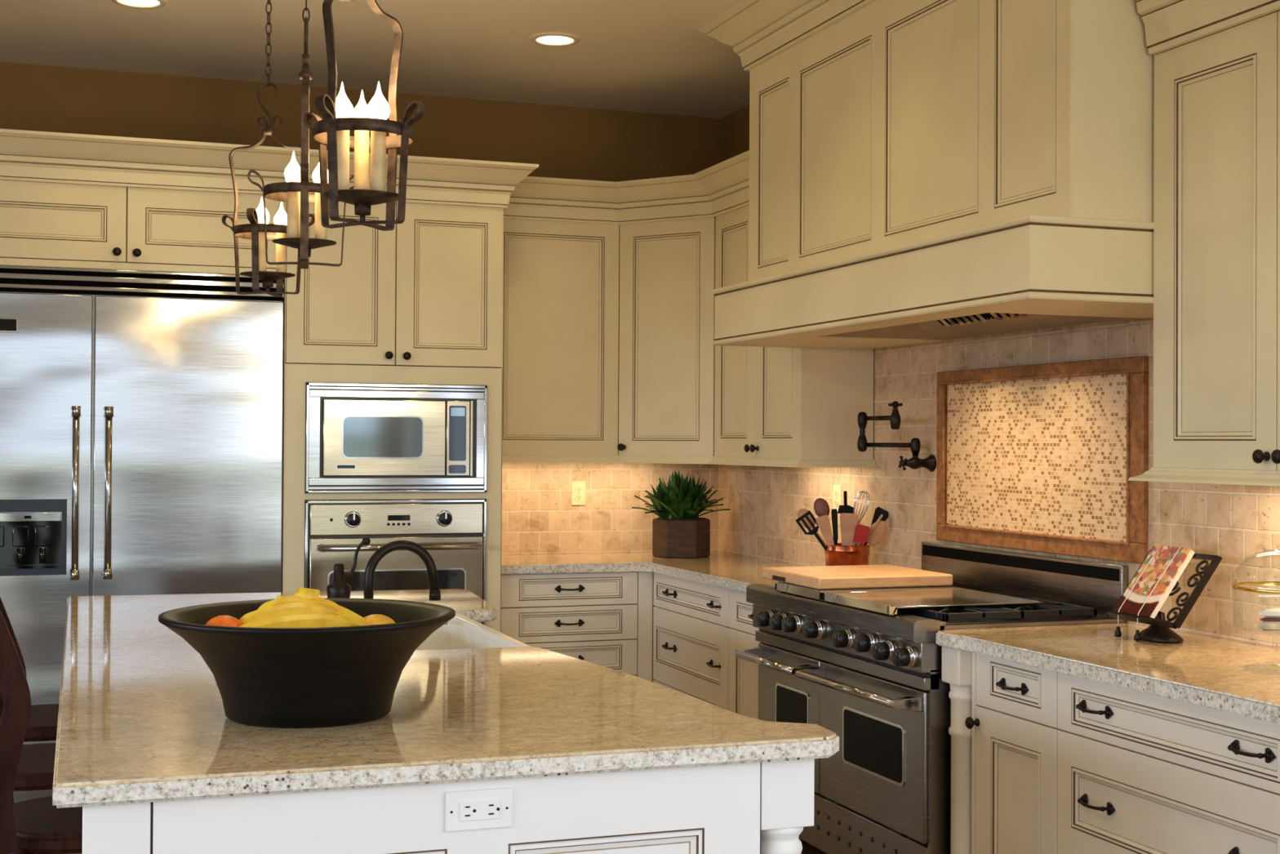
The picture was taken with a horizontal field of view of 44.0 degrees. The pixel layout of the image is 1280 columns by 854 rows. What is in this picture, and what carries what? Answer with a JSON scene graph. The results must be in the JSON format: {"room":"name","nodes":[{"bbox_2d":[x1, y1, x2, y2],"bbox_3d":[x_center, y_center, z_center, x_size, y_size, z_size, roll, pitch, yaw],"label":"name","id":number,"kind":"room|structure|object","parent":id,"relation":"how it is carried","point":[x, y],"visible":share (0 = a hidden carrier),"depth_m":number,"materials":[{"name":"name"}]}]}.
{"room":"kitchen","nodes":[
{"label":"kitchen","id":0,"kind":"room"},
{"bbox_2d":[0,62,720,682],"bbox_3d":[-2.579,-0.026,6.842,6.500,3.050,0.120,1,-1,-19],"label":"wall","id":1,"kind":"structure","parent":0,"point":[575,143],"depth_m":7.26,"materials":[{"name":"brown paint"}]},
{"bbox_2d":[0,179,285,274],"bbox_3d":[-2.128,-0.788,6.565,1.227,0.337,0.675,1,-1,-19],"label":"upper cabinet","id":2,"kind":"object","parent":1,"relation":"attached to","point":[42,224],"visible":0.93,"depth_m":6.27,"materials":[{"name":"beige paint"}]},
{"bbox_2d":[502,218,619,462],"bbox_3d":[-0.443,-0.391,7.326,0.626,1.108,0.358,1,-1,-19],"label":"upper cabinet","id":3,"kind":"object","parent":1,"relation":"attached to","point":[561,278],"visible":0.8,"depth_m":7.20,"materials":[{"name":"beige paint"}]},
{"bbox_2d":[571,480,585,505],"bbox_3d":[-0.293,0.316,7.567,0.071,0.115,0.009,1,-1,-19],"label":"wall outlet","id":4,"kind":"object","parent":1,"relation":"attached to","point":[578,487],"visible":1,"depth_m":7.56,"materials":[{"name":"beige plastic"}]},
{"bbox_2d":[575,486,582,492],"bbox_3d":[-0.292,0.297,7.565,0.034,0.029,0.004,1,-1,-19],"label":"receptacle","id":5,"kind":"object","parent":4,"relation":"attached to","point":[578,489],"depth_m":7.56,"materials":[{"name":"beige plastic"}]},
{"bbox_2d":[575,493,582,500],"bbox_3d":[-0.293,0.335,7.564,0.034,0.029,0.004,1,-1,-19],"label":"receptacle","id":6,"kind":"object","parent":4,"relation":"attached to","point":[578,496],"depth_m":7.56,"materials":[{"name":"beige plastic"}]},
{"bbox_2d":[501,462,718,555],"bbox_3d":[-0.208,0.359,7.607,1.274,0.520,0.012,1,-1,-19],"label":"backsplash","id":7,"kind":"structure","parent":1,"relation":"attached to","point":[539,516],"depth_m":7.58,"materials":[{"name":"tile"}]},
{"bbox_2d":[0,0,749,118],"bbox_3d":[-0.916,-1.614,2.182,6.500,0.050,10.100,1,-1,-19],"label":"ceiling","id":8,"kind":"structure","parent":0,"point":[651,56],"depth_m":6.44,"materials":[{"name":"paint"}]},
{"bbox_2d":[111,0,166,8],"bbox_3d":[-1.830,-1.554,5.783,0.196,0.007,0.196,1,-1,-19],"label":"recessed light","id":9,"kind":"object","parent":8,"relation":"in","point":[144,4],"visible":1,"depth_m":5.82,"materials":[{"name":"beige"}]},
{"bbox_2d":[221,0,315,297],"bbox_3d":[-1.182,-1.006,5.053,0.230,1.166,0.230,1,-1,-36],"label":"lantern pendant","id":10,"kind":"object","parent":8,"relation":"hanging from","point":[255,230],"visible":0.87,"depth_m":5.04,"materials":[{"name":"metal"}]},
{"bbox_2d":[256,196,269,271],"bbox_3d":[-1.196,-0.605,5.007,0.048,0.246,0.048,1,-1,-19],"label":"candle","id":11,"kind":"object","parent":10,"relation":"on","point":[262,259],"depth_m":4.99,"materials":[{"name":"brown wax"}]},
{"bbox_2d":[221,208,315,297],"bbox_3d":[-1.184,-0.549,5.048,0.231,0.253,0.231,1,-1,-36],"label":"candle holder","id":12,"kind":"object","parent":10,"relation":"on","point":[255,230],"depth_m":5.02,"materials":[{"name":"metal"}]},
{"bbox_2d":[273,202,286,272],"bbox_3d":[-1.147,-0.602,5.072,0.048,0.242,0.048,1,-1,-19],"label":"candle","id":13,"kind":"object","parent":10,"relation":"on","point":[280,218],"depth_m":5.06,"materials":[{"name":"brown wax"}]},
{"bbox_2d":[247,0,353,268],"bbox_3d":[-0.913,-1.024,4.332,0.230,1.166,0.230,0,-1,34],"label":"lantern pendant","id":14,"kind":"object","parent":8,"relation":"hanging from","point":[298,186],"visible":0.93,"depth_m":4.27,"materials":[{"name":"metal"}]},
{"bbox_2d":[284,151,300,237],"bbox_3d":[-0.938,-0.624,4.287,0.048,0.246,0.048,1,-1,-19],"label":"candle","id":15,"kind":"object","parent":14,"relation":"on","point":[292,171],"depth_m":4.27,"materials":[{"name":"brown wax"}]},
{"bbox_2d":[247,163,353,268],"bbox_3d":[-0.915,-0.568,4.327,0.231,0.253,0.231,0,-1,34],"label":"basket","id":16,"kind":"object","parent":14,"relation":"on","point":[298,186],"depth_m":4.27,"materials":[{"name":"metal"}]},
{"bbox_2d":[311,163,328,239],"bbox_3d":[-0.871,-0.623,4.331,0.048,0.246,0.048,1,-1,-19],"label":"candle","id":17,"kind":"object","parent":14,"relation":"on","point":[320,232],"depth_m":4.32,"materials":[{"name":"brown wax"}]},
{"bbox_2d":[303,0,425,231],"bbox_3d":[-0.592,-1.015,3.405,0.230,1.166,0.230,1,-1,-18],"label":"lantern pendant","id":18,"kind":"object","parent":8,"relation":"hanging from","point":[340,116],"visible":1,"depth_m":3.37,"materials":[{"name":"metal"}]},
{"bbox_2d":[335,82,353,189],"bbox_3d":[-0.636,-0.615,3.384,0.048,0.246,0.048,1,-1,-19],"label":"candle","id":19,"kind":"object","parent":18,"relation":"on","point":[344,108],"depth_m":3.37,"materials":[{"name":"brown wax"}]},
{"bbox_2d":[351,89,368,189],"bbox_3d":[-0.604,-0.612,3.443,0.048,0.242,0.048,1,-1,-19],"label":"candle","id":20,"kind":"object","parent":18,"relation":"on","point":[361,176],"depth_m":3.43,"materials":[{"name":"brown wax"}]},
{"bbox_2d":[303,93,425,231],"bbox_3d":[-0.594,-0.559,3.401,0.231,0.253,0.231,1,-1,-18],"label":"basket","id":21,"kind":"object","parent":18,"relation":"on","point":[340,116],"depth_m":3.36,"materials":[{"name":"metal"}]},
{"bbox_2d":[367,82,390,191],"bbox_3d":[-0.557,-0.614,3.377,0.048,0.246,0.048,1,-1,-19],"label":"candle","id":22,"kind":"object","parent":18,"relation":"on","point":[378,108],"depth_m":3.36,"materials":[{"name":"brown wax"}]},
{"bbox_2d":[530,32,579,46],"bbox_3d":[-0.338,-1.540,6.310,0.196,0.007,0.196,1,-1,-19],"label":"recessed light","id":23,"kind":"object","parent":8,"relation":"in","point":[551,39],"visible":1,"depth_m":6.31,"materials":[{"name":"beige"}]},
{"bbox_2d":[69,843,826,853],"bbox_3d":[-0.933,1.486,2.151,6.500,0.050,10.100,1,-1,-19],"label":"floor","id":24,"kind":"structure","parent":0,"point":[807,848],"depth_m":5.63,"materials":[{"name":"brown wood"}]},
{"bbox_2d":[8,703,58,853],"bbox_3d":[-1.698,0.924,4.483,0.477,1.116,0.415,1,-1,-21],"label":"bar stool","id":25,"kind":"object","parent":24,"relation":"on","point":[43,719],"visible":0.11,"depth_m":4.35,"materials":[{"name":"brown wood"}]},
{"bbox_2d":[13,742,56,791],"bbox_3d":[-1.486,0.919,3.882,0.477,1.116,0.415,0,-1,-15],"label":"bar stool","id":26,"kind":"object","parent":24,"relation":"on","point":[35,771],"visible":0.15,"depth_m":3.76,"materials":[{"name":"brown wood"}]},
{"bbox_2d":[0,596,82,853],"bbox_3d":[-1.175,0.915,3.320,0.477,1.116,0.415,1,-1,-22],"label":"bar stool","id":27,"kind":"object","parent":24,"relation":"on","point":[35,825],"visible":0.61,"depth_m":3.09,"materials":[{"name":"brown wood"}]},
{"bbox_2d":[0,265,284,802],"bbox_3d":[-2.126,0.440,6.532,1.214,2.116,0.719,1,-1,-19],"label":"refrigerator","id":28,"kind":"object","parent":24,"relation":"on","point":[141,412],"visible":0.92,"depth_m":6.28,"materials":[{"name":"metal"}]},
{"bbox_2d":[281,201,503,632],"bbox_3d":[-1.124,0.280,6.911,0.918,2.455,0.675,1,-1,-19],"label":"tall cabinet","id":29,"kind":"object","parent":24,"relation":"on","point":[420,301],"visible":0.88,"depth_m":6.64,"materials":[{"name":"beige paint"}]},
{"bbox_2d":[0,128,538,208],"bbox_3d":[-1.627,-1.032,6.708,2.268,0.175,0.780,1,-1,-19],"label":"crown molding","id":30,"kind":"structure","parent":29,"relation":"attached to","point":[24,155],"depth_m":6.32,"materials":[{"name":"beige paint"}]},
{"bbox_2d":[304,498,486,625],"bbox_3d":[-1.008,0.670,6.600,0.760,0.730,0.114,1,-1,-19],"label":"wall oven","id":31,"kind":"object","parent":29,"relation":"in","point":[453,532],"visible":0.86,"depth_m":6.60,"materials":[{"name":"metal"}]},
{"bbox_2d":[304,382,487,493],"bbox_3d":[-1.014,0.048,6.634,0.760,0.453,0.054,1,-1,-19],"label":"microwave","id":32,"kind":"object","parent":29,"relation":"in","point":[360,437],"visible":1,"depth_m":6.61,"materials":[{"name":"metal"}]},
{"bbox_2d":[82,622,814,853],"bbox_3d":[-0.764,1.043,4.059,1.264,0.876,2.922,1,-1,-19],"label":"kitchen island","id":33,"kind":"object","parent":24,"relation":"on","point":[763,807],"visible":0.49,"depth_m":2.71,"materials":[{"name":"white paint"}]},
{"bbox_2d":[52,588,839,808],"bbox_3d":[-0.779,0.586,4.124,1.359,0.038,3.125,1,-1,-19],"label":"island countertop","id":34,"kind":"structure","parent":33,"relation":"on","point":[142,717],"depth_m":2.94,"materials":[{"name":"stone"}]},
{"bbox_2d":[158,597,455,728],"bbox_3d":[-0.641,0.457,3.074,0.562,0.199,0.562,1,-1,-19],"label":"fruit bowl","id":35,"kind":"object","parent":34,"relation":"on","point":[317,677],"visible":0.94,"depth_m":2.92,"materials":[{"name":"black ceramic"}]},
{"bbox_2d":[205,615,242,626],"bbox_3d":[-0.790,0.398,3.011,0.086,0.081,0.086,1,-1,-19],"label":"orange","id":36,"kind":"object","parent":35,"relation":"in","point":[220,620],"visible":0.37,"depth_m":2.99,"materials":[{"name":"orange food"}]},
{"bbox_2d":[239,586,366,627],"bbox_3d":[-0.635,0.383,3.059,0.321,0.139,0.184,1,-1,-19],"label":"banana bunch","id":37,"kind":"object","parent":35,"relation":"in","point":[304,608],"visible":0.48,"depth_m":3.04,"materials":[{"name":"yellow food"}]},
{"bbox_2d":[363,613,395,625],"bbox_3d":[-0.517,0.406,3.107,0.091,0.079,0.084,1,-1,-19],"label":"citrus fruit","id":38,"kind":"object","parent":35,"relation":"in","point":[375,619],"visible":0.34,"depth_m":3.09,"materials":[{"name":"yellow food"}]},
{"bbox_2d":[326,537,370,598],"bbox_3d":[-0.853,0.448,4.642,0.130,0.248,0.072,1,-1,-28],"label":"handle","id":39,"kind":"object","parent":34,"relation":"on","point":[339,588],"visible":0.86,"depth_m":4.62,"materials":[{"name":"black metal"}]},
{"bbox_2d":[364,540,440,600],"bbox_3d":[-0.669,0.443,4.416,0.238,0.255,0.060,1,-1,-25],"label":"faucet","id":40,"kind":"object","parent":34,"relation":"on","point":[434,591],"visible":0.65,"depth_m":4.41,"materials":[{"name":"black metal"}]},
{"bbox_2d":[415,612,530,650],"bbox_3d":[-0.572,0.717,4.500,0.325,0.279,0.897,1,-1,-19],"label":"sink","id":41,"kind":"object","parent":34,"relation":"in","point":[460,632],"visible":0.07,"depth_m":4.74,"materials":[{"name":"white ceramic"}]},
{"bbox_2d":[444,786,512,831],"bbox_3d":[-0.272,0.648,2.683,0.116,0.068,0.009,1,-1,-19],"label":"wall outlet","id":42,"kind":"object","parent":33,"relation":"attached to","point":[487,808],"visible":1,"depth_m":2.68,"materials":[{"name":"white plastic"}]},
{"bbox_2d":[459,798,498,821],"bbox_3d":[-0.272,0.648,2.681,0.068,0.034,0.004,1,-1,-19],"label":"receptacle","id":43,"kind":"object","parent":42,"relation":"attached to","point":[470,809],"depth_m":2.68,"materials":[{"name":"white plastic"}]},
{"bbox_2d":[501,571,653,681],"bbox_3d":[-0.372,1.078,7.218,0.711,0.872,0.605,1,-1,-19],"label":"base cabinet","id":44,"kind":"object","parent":24,"relation":"on","point":[603,619],"visible":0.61,"depth_m":6.98,"materials":[{"name":"beige paint"}]},
{"bbox_2d":[501,551,804,592],"bbox_3d":[0.126,0.617,6.642,1.260,0.040,2.025,1,-1,-19],"label":"countertop","id":45,"kind":"structure","parent":44,"relation":"on","point":[728,571],"depth_m":6.95,"materials":[{"name":"stone"}]},
{"bbox_2d":[631,470,730,558],"bbox_3d":[0.189,0.402,7.392,0.403,0.406,0.482,0,-1,38],"label":"potted plant","id":46,"kind":"object","parent":45,"relation":"on","point":[678,532],"visible":1,"depth_m":7.32,"materials":[{"name":"green plant"}]},
{"bbox_2d":[824,542,870,565],"bbox_3d":[0.805,0.526,6.168,0.178,0.139,0.178,1,-1,-19],"label":"utensil crock","id":47,"kind":"object","parent":45,"relation":"on","point":[839,554],"visible":0.66,"depth_m":6.09,"materials":[{"name":"orange metal"}]},
{"bbox_2d":[795,510,826,551],"bbox_3d":[0.702,0.453,6.148,0.200,0.260,0.013,0,-1,3],"label":"slotted turner","id":48,"kind":"object","parent":47,"relation":"in","point":[814,531],"visible":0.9,"depth_m":6.15,"materials":[{"name":"black plastic"}]},
{"bbox_2d":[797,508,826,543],"bbox_3d":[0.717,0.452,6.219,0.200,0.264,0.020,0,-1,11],"label":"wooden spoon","id":49,"kind":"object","parent":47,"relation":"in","point":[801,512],"visible":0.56,"depth_m":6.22,"materials":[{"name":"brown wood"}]},
{"bbox_2d":[813,497,834,542],"bbox_3d":[0.740,0.429,6.179,0.125,0.306,0.020,0,-1,5],"label":"wooden spoon","id":50,"kind":"object","parent":47,"relation":"in","point":[821,507],"visible":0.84,"depth_m":6.17,"materials":[{"name":"brown wood"}]},
{"bbox_2d":[816,514,834,548],"bbox_3d":[0.733,0.461,6.123,0.106,0.246,0.015,0,-1,-2],"label":"wooden spatula","id":51,"kind":"object","parent":47,"relation":"in","point":[823,522],"visible":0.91,"depth_m":6.12,"materials":[{"name":"brown wood"}]},
{"bbox_2d":[831,508,838,545],"bbox_3d":[0.755,0.450,6.128,0.033,0.267,0.013,0,-1,23],"label":"spatula","id":52,"kind":"object","parent":47,"relation":"in","point":[833,512],"visible":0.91,"depth_m":6.12,"materials":[{"name":"black plastic"}]},
{"bbox_2d":[837,490,853,513],"bbox_3d":[0.805,0.417,6.204,0.067,0.334,0.022,0,-1,3],"label":"masher","id":53,"kind":"object","parent":47,"relation":"in","point":[842,508],"visible":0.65,"depth_m":6.20,"materials":[{"name":"black plastic"}]},
{"bbox_2d":[840,512,858,545],"bbox_3d":[0.808,0.458,6.126,0.072,0.251,0.014,0,-1,8],"label":"wooden spatula","id":54,"kind":"object","parent":47,"relation":"in","point":[848,522],"visible":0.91,"depth_m":6.12,"materials":[{"name":"brown wood"}]},
{"bbox_2d":[853,523,869,545],"bbox_3d":[0.842,0.478,6.104,0.083,0.213,0.016,0,-1,18],"label":"spatula","id":55,"kind":"object","parent":47,"relation":"in","point":[861,531],"visible":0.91,"depth_m":6.10,"materials":[{"name":"red plastic"}]},
{"bbox_2d":[853,490,870,524],"bbox_3d":[0.838,0.417,6.162,0.111,0.337,0.058,0,-1,-1],"label":"whisk","id":56,"kind":"object","parent":47,"relation":"in","point":[862,491],"visible":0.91,"depth_m":6.15,"materials":[{"name":"metal"}]},
{"bbox_2d":[859,514,883,545],"bbox_3d":[0.852,0.461,6.127,0.174,0.252,0.012,0,-1,11],"label":"skewer","id":57,"kind":"object","parent":47,"relation":"in","point":[881,515],"visible":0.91,"depth_m":6.11,"materials":[{"name":"brown wood"}]},
{"bbox_2d":[866,520,887,548],"bbox_3d":[0.881,0.472,6.136,0.150,0.223,0.021,0,-1,14],"label":"wooden spoon","id":58,"kind":"object","parent":47,"relation":"in","point":[878,533],"visible":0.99,"depth_m":6.12,"materials":[{"name":"brown wood"}]},
{"bbox_2d":[864,506,888,545],"bbox_3d":[0.887,0.448,6.178,0.168,0.277,0.012,0,-1,8],"label":"turner","id":59,"kind":"object","parent":47,"relation":"in","point":[878,511],"visible":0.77,"depth_m":6.17,"materials":[{"name":"black plastic"}]},
{"bbox_2d":[653,572,731,710],"bbox_3d":[0.445,1.078,6.746,0.565,0.872,0.870,1,-1,-19],"label":"base cabinet","id":60,"kind":"object","parent":24,"relation":"on","point":[691,619],"visible":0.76,"depth_m":6.63,"materials":[{"name":"beige paint"}]},
{"bbox_2d":[728,589,808,844],"bbox_3d":[0.681,1.073,6.062,0.575,0.872,0.575,1,-1,-19],"label":"base cabinet","id":61,"kind":"object","parent":24,"relation":"on","point":[743,673],"visible":0.16,"depth_m":6.13,"materials":[{"name":"beige paint"}]},
{"bbox_2d":[734,541,1127,853],"bbox_3d":[0.894,0.959,5.183,0.776,1.084,1.200,1,-1,-19],"label":"range","id":62,"kind":"object","parent":24,"relation":"on","point":[871,679],"visible":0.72,"depth_m":4.88,"materials":[{"name":"metal"}]},
{"bbox_2d":[774,582,964,600],"bbox_3d":[0.767,0.543,5.311,0.527,0.030,0.356,1,-1,-19],"label":"griddle cover","id":63,"kind":"object","parent":62,"relation":"on","point":[788,588],"visible":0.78,"depth_m":5.21,"materials":[{"name":"metal"}]},
{"bbox_2d":[762,564,952,589],"bbox_3d":[0.739,0.514,5.456,0.504,0.038,0.458,1,-1,-19],"label":"cutting board","id":64,"kind":"object","parent":63,"relation":"on","point":[885,575],"visible":1,"depth_m":5.30,"materials":[{"name":"brown wood"}]},
{"bbox_2d":[822,588,1044,615],"bbox_3d":[0.903,0.540,4.926,0.527,0.030,0.440,1,-1,-19],"label":"griddle cover","id":65,"kind":"object","parent":62,"relation":"on","point":[887,602],"visible":1,"depth_m":4.88,"materials":[{"name":"metal"}]},
{"bbox_2d":[897,604,1115,625],"bbox_3d":[0.953,0.576,5.207,0.604,0.010,1.176,1,-1,-19],"label":"cooktop","id":66,"kind":"object","parent":62,"relation":"in","point":[1098,616],"depth_m":4.68,"materials":[{"name":"black metal"}]},
{"bbox_2d":[941,646,1279,853],"bbox_3d":[1.494,1.053,3.673,0.641,0.872,2.015,1,-1,-19],"label":"base cabinet","id":67,"kind":"object","parent":24,"relation":"on","point":[1043,761],"visible":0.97,"depth_m":3.90,"materials":[{"name":"beige paint"}]},
{"bbox_2d":[935,622,1279,724],"bbox_3d":[1.482,0.595,3.694,0.671,0.040,1.986,1,-1,-19],"label":"countertop","id":68,"kind":"structure","parent":67,"relation":"on","point":[1206,671],"depth_m":3.96,"materials":[{"name":"stone"}]},
{"bbox_2d":[1106,545,1222,644],"bbox_3d":[1.418,0.454,4.317,0.170,0.253,0.292,1,-1,-19],"label":"cookbook stand","id":69,"kind":"object","parent":68,"relation":"on","point":[1159,631],"visible":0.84,"depth_m":4.25,"materials":[{"name":"black metal"}]},
{"bbox_2d":[1113,544,1195,617],"bbox_3d":[1.409,0.423,4.350,0.147,0.189,0.160,1,-1,-19],"label":"cookbook","id":70,"kind":"object","parent":69,"relation":"on","point":[1164,554],"visible":1,"depth_m":4.33,"materials":[{"name":"paper"}]},
{"bbox_2d":[1227,621,1279,671],"bbox_3d":[1.537,0.525,3.753,0.274,0.101,0.274,1,-1,-19],"label":"cake stand","id":71,"kind":"object","parent":68,"relation":"on","point":[1264,631],"visible":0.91,"depth_m":3.74,"materials":[{"name":"clear glass"}]},
{"bbox_2d":[1231,547,1279,625],"bbox_3d":[1.538,0.362,3.755,0.255,0.224,0.255,1,-1,-19],"label":"glass dome","id":72,"kind":"object","parent":71,"relation":"on","point":[1236,585],"visible":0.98,"depth_m":3.80,"materials":[{"name":"clear glass"}]},
{"bbox_2d":[1257,608,1279,631],"bbox_3d":[1.490,0.449,3.707,0.105,0.050,0.070,0,-1,1],"label":"pastry","id":73,"kind":"object","parent":71,"relation":"on","point":[1271,622],"visible":1,"depth_m":3.69,"materials":[{"name":"food"}]},
{"bbox_2d":[720,104,749,162],"bbox_3d":[2.108,-0.038,3.159,0.120,3.050,9.950,1,-1,-19],"label":"wall","id":74,"kind":"structure","parent":0,"point":[735,126],"depth_m":7.67,"materials":[{"name":"brown paint"}]},
{"bbox_2d":[617,217,715,463],"bbox_3d":[0.202,-0.387,7.355,0.652,1.108,0.743,1,-1,-19],"label":"upper cabinet","id":75,"kind":"object","parent":74,"relation":"attached to","point":[666,380],"visible":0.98,"depth_m":7.16,"materials":[{"name":"beige paint"}]},
{"bbox_2d":[503,150,749,224],"bbox_3d":[0.103,-1.022,6.817,1.595,0.175,0.616,0,-1,35],"label":"crown molding","id":76,"kind":"structure","parent":75,"relation":"attached to","point":[722,188],"depth_m":7.11,"materials":[{"name":"beige paint"}]},
{"bbox_2d":[708,204,877,467],"bbox_3d":[0.618,-0.392,6.635,0.353,1.108,0.924,1,-1,-19],"label":"upper cabinet","id":77,"kind":"object","parent":74,"relation":"attached to","point":[775,406],"visible":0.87,"depth_m":6.34,"materials":[{"name":"beige paint"}]},
{"bbox_2d":[832,484,841,511],"bbox_3d":[0.817,0.296,6.577,0.009,0.115,0.071,1,-1,-19],"label":"wall outlet","id":78,"kind":"object","parent":74,"relation":"attached to","point":[837,500],"visible":0.91,"depth_m":6.57,"materials":[{"name":"beige plastic"}]},
{"bbox_2d":[834,490,838,497],"bbox_3d":[0.815,0.277,6.576,0.004,0.029,0.034,1,-1,-19],"label":"receptacle","id":79,"kind":"object","parent":78,"relation":"attached to","point":[836,492],"depth_m":6.57,"materials":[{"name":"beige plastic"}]},
{"bbox_2d":[834,499,838,506],"bbox_3d":[0.815,0.315,6.576,0.004,0.029,0.034,1,-1,-19],"label":"receptacle","id":80,"kind":"object","parent":78,"relation":"attached to","point":[836,501],"depth_m":6.57,"materials":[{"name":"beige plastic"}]},
{"bbox_2d":[857,400,936,471],"bbox_3d":[0.954,0.035,5.875,0.224,0.259,0.235,1,-1,-19],"label":"pot filler","id":81,"kind":"object","parent":74,"relation":"attached to","point":[929,463],"visible":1,"depth_m":5.83,"materials":[{"name":"black metal"}]},
{"bbox_2d":[697,0,1154,348],"bbox_3d":[0.963,-0.932,5.136,0.730,1.232,2.382,1,-1,-19],"label":"range hood","id":82,"kind":"object","parent":74,"relation":"attached to","point":[921,171],"visible":0.96,"depth_m":4.72,"materials":[{"name":"beige paint"}]},
{"bbox_2d":[717,317,1279,648],"bbox_3d":[1.264,0.079,5.346,0.010,1.050,5.238,1,-1,-19],"label":"backsplash","id":83,"kind":"structure","parent":74,"relation":"attached to","point":[1232,522],"depth_m":5.70,"materials":[{"name":"tile"}]},
{"bbox_2d":[936,355,1148,564],"bbox_3d":[1.287,0.101,5.228,0.026,0.614,1.194,1,-1,-19],"label":"mosaic panel","id":84,"kind":"object","parent":74,"relation":"attached to","point":[1042,458],"visible":0.94,"depth_m":5.14,"materials":[{"name":"beige tile"}]},
{"bbox_2d":[1128,0,1279,486],"bbox_3d":[1.633,-0.653,3.558,0.495,1.578,1.408,1,-1,-19],"label":"upper cabinet","id":85,"kind":"object","parent":74,"relation":"attached to","point":[1216,129],"visible":1,"depth_m":3.93,"materials":[{"name":"beige paint"}]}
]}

